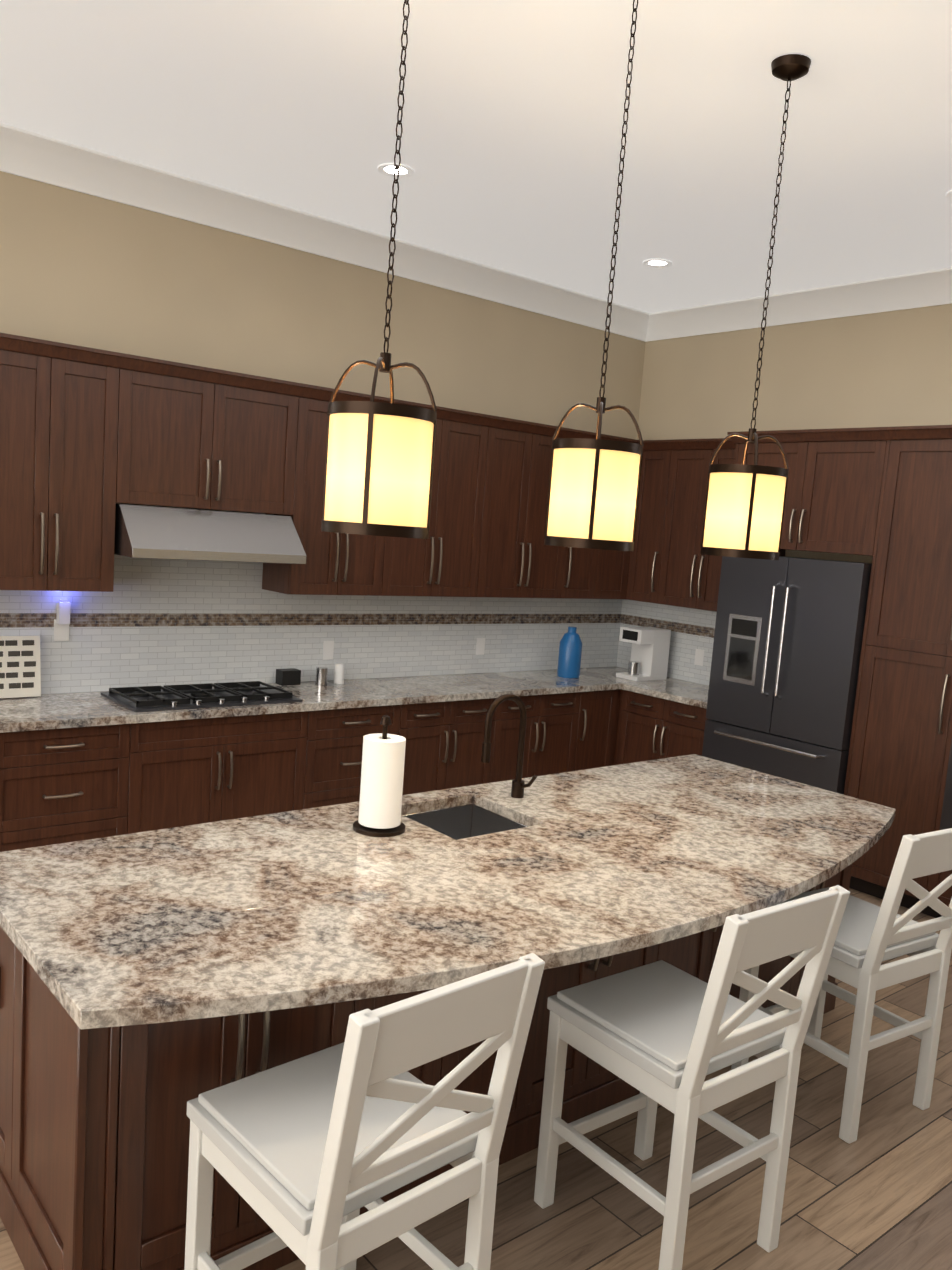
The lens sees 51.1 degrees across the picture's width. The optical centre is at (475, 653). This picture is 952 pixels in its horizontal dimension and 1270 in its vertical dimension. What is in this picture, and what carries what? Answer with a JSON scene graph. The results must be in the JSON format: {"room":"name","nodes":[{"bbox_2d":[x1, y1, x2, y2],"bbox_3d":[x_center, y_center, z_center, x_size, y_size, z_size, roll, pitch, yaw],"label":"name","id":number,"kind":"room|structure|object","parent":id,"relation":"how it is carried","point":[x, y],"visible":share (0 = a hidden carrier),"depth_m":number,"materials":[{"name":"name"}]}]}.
{"room":"kitchen","nodes":[
{"label":"kitchen","id":0,"kind":"room"},
{"bbox_2d":[0,171,645,439],"bbox_3d":[-2.944,-0.632,4.326,10.500,3.500,0.160,-2,9,-40],"label":"wall","id":1,"kind":"structure","parent":0,"point":[83,269],"depth_m":5.52,"materials":[{"name":"beige paint"}]},
{"bbox_2d":[0,333,70,592],"bbox_3d":[-2.181,-0.865,4.594,0.433,1.125,0.330,-2,9,-40],"label":"upper cabinet","id":2,"kind":"object","parent":1,"relation":"attached to","point":[33,371],"depth_m":4.53,"materials":[{"name":"brown wood"}]},
{"bbox_2d":[54,599,70,640],"bbox_3d":[-2.068,-0.163,4.991,0.075,0.212,0.046,-2,9,-40],"label":"air freshener","id":3,"kind":"object","parent":1,"relation":"attached to","point":[61,625],"visible":1,"depth_m":4.98,"materials":[{"name":"white plastic"}]},
{"bbox_2d":[64,345,135,596],"bbox_3d":[-1.942,-0.873,4.792,0.433,1.125,0.330,-2,9,-40],"label":"upper cabinet","id":4,"kind":"object","parent":1,"relation":"attached to","point":[90,439],"depth_m":4.71,"materials":[{"name":"brown wood"}]},
{"bbox_2d":[132,355,231,510],"bbox_3d":[-1.598,-1.096,5.037,0.541,0.694,0.330,-2,9,-40],"label":"upper cabinet","id":5,"kind":"object","parent":1,"relation":"attached to","point":[182,409],"depth_m":4.94,"materials":[{"name":"brown wood"}]},
{"bbox_2d":[114,504,305,563],"bbox_3d":[-1.409,-0.616,5.155,0.930,0.248,0.508,-2,9,-40],"label":"range hood","id":6,"kind":"object","parent":1,"relation":"attached to","point":[150,532],"visible":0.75,"depth_m":4.97,"materials":[{"name":"silver metal"}]},
{"bbox_2d":[224,372,303,516],"bbox_3d":[-1.276,-1.106,5.304,0.542,0.694,0.330,-2,9,-40],"label":"upper cabinet","id":7,"kind":"object","parent":1,"relation":"attached to","point":[265,414],"depth_m":5.23,"materials":[{"name":"brown wood"}]},
{"bbox_2d":[248,384,359,596],"bbox_3d":[-0.967,-0.903,5.600,0.426,1.125,0.330,-2,9,-40],"label":"upper cabinet","id":8,"kind":"object","parent":1,"relation":"attached to","point":[327,570],"depth_m":5.49,"materials":[{"name":"brown wood"}]},
{"bbox_2d":[0,123,651,341],"bbox_3d":[-2.731,-2.261,4.006,10.500,0.165,0.135,-2,9,-40],"label":"crown molding","id":9,"kind":"structure","parent":1,"relation":"attached to","point":[41,158],"depth_m":5.40,"materials":[{"name":"white"}]},
{"bbox_2d":[323,641,333,659],"bbox_3d":[-0.893,-0.017,6.028,0.074,0.115,0.004,-2,9,-40],"label":"outlet","id":10,"kind":"object","parent":1,"relation":"attached to","point":[328,649],"depth_m":6.03,"materials":[{"name":"white plastic"}]},
{"bbox_2d":[352,393,403,596],"bbox_3d":[-0.734,-0.911,5.793,0.425,1.125,0.330,-2,9,-40],"label":"upper cabinet","id":11,"kind":"object","parent":1,"relation":"attached to","point":[373,557],"depth_m":5.77,"materials":[{"name":"brown wood"}]},
{"bbox_2d":[392,401,455,600],"bbox_3d":[-0.478,-0.919,6.005,0.486,1.125,0.330,-2,9,-40],"label":"upper cabinet","id":12,"kind":"object","parent":1,"relation":"attached to","point":[419,562],"depth_m":5.99,"materials":[{"name":"brown wood"}]},
{"bbox_2d":[444,409,499,600],"bbox_3d":[-0.199,-0.928,6.236,0.485,1.125,0.330,-2,9,-40],"label":"upper cabinet","id":13,"kind":"object","parent":1,"relation":"attached to","point":[475,436],"depth_m":6.17,"materials":[{"name":"brown wood"}]},
{"bbox_2d":[476,638,484,654],"bbox_3d":[0.031,-0.047,6.794,0.074,0.115,0.004,-2,9,-40],"label":"outlet","id":14,"kind":"object","parent":1,"relation":"attached to","point":[480,645],"depth_m":6.79,"materials":[{"name":"white plastic"}]},
{"bbox_2d":[488,417,543,600],"bbox_3d":[0.083,-0.937,6.470,0.493,1.125,0.330,-2,9,-40],"label":"upper cabinet","id":15,"kind":"object","parent":1,"relation":"attached to","point":[521,442],"depth_m":6.40,"materials":[{"name":"brown wood"}]},
{"bbox_2d":[532,424,583,600],"bbox_3d":[0.367,-0.946,6.706,0.493,1.125,0.330,-2,9,-40],"label":"upper cabinet","id":16,"kind":"object","parent":1,"relation":"attached to","point":[551,565],"depth_m":6.62,"materials":[{"name":"brown wood"}]},
{"bbox_2d":[572,431,603,600],"bbox_3d":[0.637,-0.954,6.929,0.453,1.125,0.330,-2,9,-40],"label":"upper cabinet","id":17,"kind":"object","parent":1,"relation":"attached to","point":[582,559],"depth_m":6.87,"materials":[{"name":"brown wood"}]},
{"bbox_2d":[588,434,639,600],"bbox_3d":[0.894,-0.957,7.103,0.410,1.125,0.391,-2,9,-40],"label":"upper cabinet","id":18,"kind":"object","parent":1,"relation":"attached to","point":[608,581],"depth_m":7.05,"materials":[{"name":"brown wood"}]},
{"bbox_2d":[0,888,951,1269],"bbox_3d":[-0.320,1.294,4.995,15.700,0.100,16.700,-2,9,-40],"label":"floor","id":19,"kind":"structure","parent":0,"point":[876,1194],"depth_m":2.93,"materials":[{"name":"brown wood"}]},
{"bbox_2d":[0,725,147,851],"bbox_3d":[-2.086,0.710,4.792,0.733,0.850,0.598,-2,9,-40],"label":"base cabinet","id":20,"kind":"object","parent":19,"relation":"on","point":[57,786],"depth_m":4.57,"materials":[{"name":"brown wood"}]},
{"bbox_2d":[144,713,311,831],"bbox_3d":[-1.481,0.691,5.293,0.960,0.850,0.598,-2,9,-40],"label":"base cabinet","id":21,"kind":"object","parent":19,"relation":"on","point":[215,769],"depth_m":5.05,"materials":[{"name":"brown wood"}]},
{"bbox_2d":[0,665,679,732],"bbox_3d":[-0.631,0.228,5.893,4.978,0.040,0.633,-2,9,-40],"label":"countertop","id":22,"kind":"structure","parent":21,"relation":"on","point":[47,710],"depth_m":5.61,"materials":[{"name":"beige stone"}]},
{"bbox_2d":[0,636,40,697],"bbox_3d":[-2.290,0.067,4.833,0.330,0.302,0.071,-2,9,-40],"label":"sign","id":23,"kind":"object","parent":22,"relation":"on","point":[20,668],"visible":1,"depth_m":4.86,"materials":[{"name":"beige"}]},
{"bbox_2d":[100,681,302,711],"bbox_3d":[-1.422,0.216,5.202,0.900,0.041,0.480,-2,9,-40],"label":"cooktop","id":24,"kind":"object","parent":22,"relation":"in","point":[168,697],"visible":1,"depth_m":5.13,"materials":[{"name":"black metal"}]},
{"bbox_2d":[275,668,300,685],"bbox_3d":[-1.097,0.138,5.827,0.120,0.085,0.080,-2,9,-40],"label":"box","id":25,"kind":"object","parent":22,"relation":"on","point":[289,676],"depth_m":5.80,"materials":[{"name":"black"}]},
{"bbox_2d":[316,667,327,684],"bbox_3d":[-0.913,0.135,5.901,0.070,0.100,0.068,-2,9,-40],"label":"jar","id":26,"kind":"object","parent":22,"relation":"on","point":[321,672],"depth_m":5.87,"materials":[{"name":"silver metal"}]},
{"bbox_2d":[334,663,344,683],"bbox_3d":[-0.820,0.122,5.977,0.060,0.120,0.058,-2,9,-40],"label":"jar","id":27,"kind":"object","parent":22,"relation":"on","point":[339,670],"depth_m":5.95,"materials":[{"name":"white ceramic"}]},
{"bbox_2d":[557,626,581,677],"bbox_3d":[0.658,-0.009,6.948,0.160,0.350,0.160,-2,9,-40],"label":"water jug","id":28,"kind":"object","parent":22,"relation":"on","point":[570,654],"visible":1,"depth_m":6.89,"materials":[{"name":"blue plastic"}]},
{"bbox_2d":[616,627,670,680],"bbox_3d":[1.200,0.001,7.139,0.322,0.360,0.200,-2,9,-40],"label":"coffee machine","id":29,"kind":"object","parent":22,"relation":"on","point":[648,661],"visible":1,"depth_m":7.08,"materials":[{"name":"white plastic"}]},
{"bbox_2d":[308,705,411,807],"bbox_3d":[-0.880,0.672,5.791,0.728,0.850,0.598,-2,9,-40],"label":"base cabinet","id":30,"kind":"object","parent":19,"relation":"on","point":[334,774],"depth_m":5.51,"materials":[{"name":"brown wood"}]},
{"bbox_2d":[184,953,544,1269],"bbox_3d":[-0.263,1.086,2.099,0.460,1.043,0.590,-2,10,-43],"label":"bar stool","id":31,"kind":"object","parent":19,"relation":"on","point":[307,1157],"visible":1,"depth_m":1.96,"materials":[{"name":"white paint"}]},
{"bbox_2d":[0,801,849,1269],"bbox_3d":[0.069,1.040,3.423,3.094,0.851,0.913,-2,9,-40],"label":"kitchen island","id":32,"kind":"object","parent":19,"relation":"on","point":[88,1181],"depth_m":2.36,"materials":[{"name":"brown wood"}]},
{"bbox_2d":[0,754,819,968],"bbox_3d":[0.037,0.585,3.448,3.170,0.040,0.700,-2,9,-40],"label":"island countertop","id":33,"kind":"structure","parent":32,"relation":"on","point":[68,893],"depth_m":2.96,"materials":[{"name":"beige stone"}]},
{"bbox_2d":[353,715,405,836],"bbox_3d":[-0.300,0.382,3.196,0.170,0.375,0.170,-2,9,-40],"label":"paper towel holder","id":34,"kind":"object","parent":33,"relation":"on","point":[382,776],"visible":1,"depth_m":3.15,"materials":[{"name":"white paper"}]},
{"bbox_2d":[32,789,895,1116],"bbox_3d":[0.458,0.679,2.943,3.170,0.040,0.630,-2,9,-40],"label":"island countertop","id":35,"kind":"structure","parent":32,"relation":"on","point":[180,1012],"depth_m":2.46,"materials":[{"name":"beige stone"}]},
{"bbox_2d":[408,701,463,793],"bbox_3d":[-0.483,0.659,6.120,0.424,0.850,0.598,-2,9,-40],"label":"base cabinet","id":36,"kind":"object","parent":19,"relation":"on","point":[435,761],"depth_m":5.91,"materials":[{"name":"brown wood"}]},
{"bbox_2d":[456,697,507,787],"bbox_3d":[-0.228,0.651,6.331,0.485,0.850,0.598,-2,9,-40],"label":"base cabinet","id":37,"kind":"object","parent":19,"relation":"on","point":[472,771],"depth_m":6.14,"materials":[{"name":"brown wood"}]},
{"bbox_2d":[500,693,551,780],"bbox_3d":[0.054,0.642,6.565,0.493,0.850,0.598,-2,9,-40],"label":"base cabinet","id":38,"kind":"object","parent":19,"relation":"on","point":[536,734],"depth_m":6.39,"materials":[{"name":"brown wood"}]},
{"bbox_2d":[544,693,591,774],"bbox_3d":[0.339,0.633,6.801,0.493,0.850,0.598,-2,9,-40],"label":"base cabinet","id":39,"kind":"object","parent":19,"relation":"on","point":[568,712],"depth_m":6.62,"materials":[{"name":"brown wood"}]},
{"bbox_2d":[584,689,619,769],"bbox_3d":[0.597,0.625,7.015,0.425,0.850,0.598,-2,9,-40],"label":"base cabinet","id":40,"kind":"object","parent":19,"relation":"on","point":[604,708],"depth_m":6.84,"materials":[{"name":"brown wood"}]},
{"bbox_2d":[612,689,671,765],"bbox_3d":[1.338,0.685,6.967,0.598,0.850,0.476,-2,9,-40],"label":"base cabinet","id":41,"kind":"object","parent":19,"relation":"on","point":[642,728],"depth_m":6.76,"materials":[{"name":"brown wood"}]},
{"bbox_2d":[620,681,708,708],"bbox_3d":[1.473,0.271,6.762,0.633,0.040,0.728,-2,9,-40],"label":"countertop","id":42,"kind":"structure","parent":41,"relation":"on","point":[686,692],"depth_m":6.71,"materials":[{"name":"beige stone"}]},
{"bbox_2d":[668,701,706,757],"bbox_3d":[1.549,0.732,6.715,0.598,0.850,0.434,-2,9,-40],"label":"base cabinet","id":43,"kind":"object","parent":19,"relation":"on","point":[686,735],"depth_m":6.47,"materials":[{"name":"brown wood"}]},
{"bbox_2d":[534,885,849,1269],"bbox_3d":[0.552,1.073,2.671,0.460,1.043,0.590,-1,9,-38],"label":"bar stool","id":44,"kind":"object","parent":19,"relation":"on","point":[668,1036],"visible":1,"depth_m":2.55,"materials":[{"name":"white paint"}]},
{"bbox_2d":[702,556,871,794],"bbox_3d":[1.978,0.349,6.063,0.734,1.835,0.931,-2,9,-40],"label":"refrigerator","id":45,"kind":"object","parent":19,"relation":"on","point":[787,648],"visible":0.62,"depth_m":5.77,"materials":[{"name":"black metal"}]},
{"bbox_2d":[731,828,951,1143],"bbox_3d":[1.307,1.031,3.439,0.460,1.043,0.590,-1,9,-34],"label":"bar stool","id":46,"kind":"object","parent":19,"relation":"on","point":[870,938],"visible":0.67,"depth_m":3.24,"materials":[{"name":"white paint"}]},
{"bbox_2d":[844,425,951,914],"bbox_3d":[2.529,0.092,5.491,0.620,2.564,0.546,-2,9,-40],"label":"tall cabinet","id":47,"kind":"object","parent":19,"relation":"on","point":[901,733],"depth_m":5.30,"materials":[{"name":"brown wood"}]},
{"bbox_2d":[928,870,951,917],"bbox_3d":[2.867,1.256,5.127,0.620,0.400,0.802,-2,9,-40],"label":"base cabinet","id":48,"kind":"object","parent":19,"relation":"on","point":[945,897],"depth_m":5.19,"materials":[{"name":"brown wood"}]},
{"bbox_2d":[939,740,951,829],"bbox_3d":[2.876,0.501,4.994,0.639,1.122,0.746,-2,9,-40],"label":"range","id":49,"kind":"object","parent":48,"relation":"in","point":[946,819],"visible":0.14,"depth_m":5.13,"materials":[{"name":"black metal"}]},
{"bbox_2d":[0,0,951,312],"bbox_3d":[0.268,-2.346,4.146,15.700,0.400,15.700,-2,9,-40],"label":"ceiling","id":50,"kind":"structure","parent":0,"point":[512,124],"depth_m":4.01,"materials":[{"name":"paint"}]},
{"bbox_2d":[321,0,436,538],"bbox_3d":[-0.197,-1.121,2.434,0.272,1.657,0.272,-2,9,-40],"label":"pendant light","id":51,"kind":"object","parent":50,"relation":"hanging from","point":[379,464],"visible":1,"depth_m":2.41,"materials":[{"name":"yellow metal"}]},
{"bbox_2d":[378,163,413,177],"bbox_3d":[-0.364,-2.223,4.553,0.176,0.034,0.179,-2,9,-40],"label":"recessed light","id":52,"kind":"object","parent":50,"relation":"in","point":[387,169],"depth_m":4.64,"materials":[{"name":"white"}]},
{"bbox_2d":[544,0,643,550],"bbox_3d":[0.405,-1.142,2.946,0.272,1.657,0.272,-2,9,-40],"label":"pendant light","id":53,"kind":"object","parent":50,"relation":"hanging from","point":[593,493],"visible":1,"depth_m":2.92,"materials":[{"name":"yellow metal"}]},
{"bbox_2d":[643,259,671,267],"bbox_3d":[1.051,-2.273,5.764,0.182,0.034,0.182,-2,9,-40],"label":"recessed light","id":54,"kind":"object","parent":50,"relation":"in","point":[654,263],"depth_m":5.88,"materials":[{"name":"white"}]},
{"bbox_2d":[701,54,810,559],"bbox_3d":[0.999,-1.163,3.451,0.272,1.657,0.272,-2,9,-40],"label":"pendant light","id":55,"kind":"object","parent":50,"relation":"hanging from","point":[744,512],"visible":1,"depth_m":3.42,"materials":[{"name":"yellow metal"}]},
{"bbox_2d":[946,190,951,199],"bbox_3d":[2.077,-2.021,4.356,0.110,0.034,0.058,-2,9,-40],"label":"recessed light","id":56,"kind":"object","parent":50,"relation":"in","point":[949,194],"depth_m":4.44,"materials":[{"name":"white"}]},
{"bbox_2d":[637,304,951,562],"bbox_3d":[2.488,-0.460,6.102,0.120,3.500,4.400,-2,9,-40],"label":"wall","id":57,"kind":"structure","parent":0,"point":[889,369],"depth_m":6.39,"materials":[{"name":"beige paint"}]},
{"bbox_2d":[628,439,679,608],"bbox_3d":[1.329,-0.921,7.080,0.390,1.121,0.372,-2,9,-40],"label":"upper cabinet","id":58,"kind":"object","parent":57,"relation":"attached to","point":[648,571],"depth_m":6.98,"materials":[{"name":"brown wood"}]},
{"bbox_2d":[664,438,719,612],"bbox_3d":[1.539,-0.880,6.876,0.330,1.121,0.464,-2,9,-40],"label":"upper cabinet","id":59,"kind":"object","parent":57,"relation":"attached to","point":[687,567],"depth_m":6.74,"materials":[{"name":"brown wood"}]},
{"bbox_2d":[694,649,703,665],"bbox_3d":[1.588,0.030,7.091,0.003,0.115,0.075,-2,9,-40],"label":"outlet","id":60,"kind":"object","parent":57,"relation":"attached to","point":[699,654],"depth_m":7.09,"materials":[{"name":"white plastic"}]},
{"bbox_2d":[704,437,783,612],"bbox_3d":[1.755,-0.833,6.616,0.330,1.125,0.467,-2,9,-40],"label":"upper cabinet","id":61,"kind":"object","parent":57,"relation":"attached to","point":[728,449],"depth_m":6.59,"materials":[{"name":"brown wood"}]},
{"bbox_2d":[732,429,819,552],"bbox_3d":[1.991,-0.973,6.100,0.620,0.685,0.537,-2,9,-40],"label":"upper cabinet","id":62,"kind":"object","parent":57,"relation":"attached to","point":[799,447],"depth_m":5.79,"materials":[{"name":"brown wood"}]},
{"bbox_2d":[648,267,951,340],"bbox_3d":[2.605,-2.086,5.698,0.135,0.165,4.080,-2,9,-40],"label":"crown molding","id":63,"kind":"structure","parent":57,"relation":"attached to","point":[932,287],"depth_m":6.29,"materials":[{"name":"white"}]},
{"bbox_2d":[808,427,887,556],"bbox_3d":[2.253,-0.914,5.785,0.620,0.685,0.537,-2,9,-40],"label":"upper cabinet","id":64,"kind":"object","parent":57,"relation":"attached to","point":[849,481],"depth_m":5.53,"materials":[{"name":"brown wood"}]}
]}

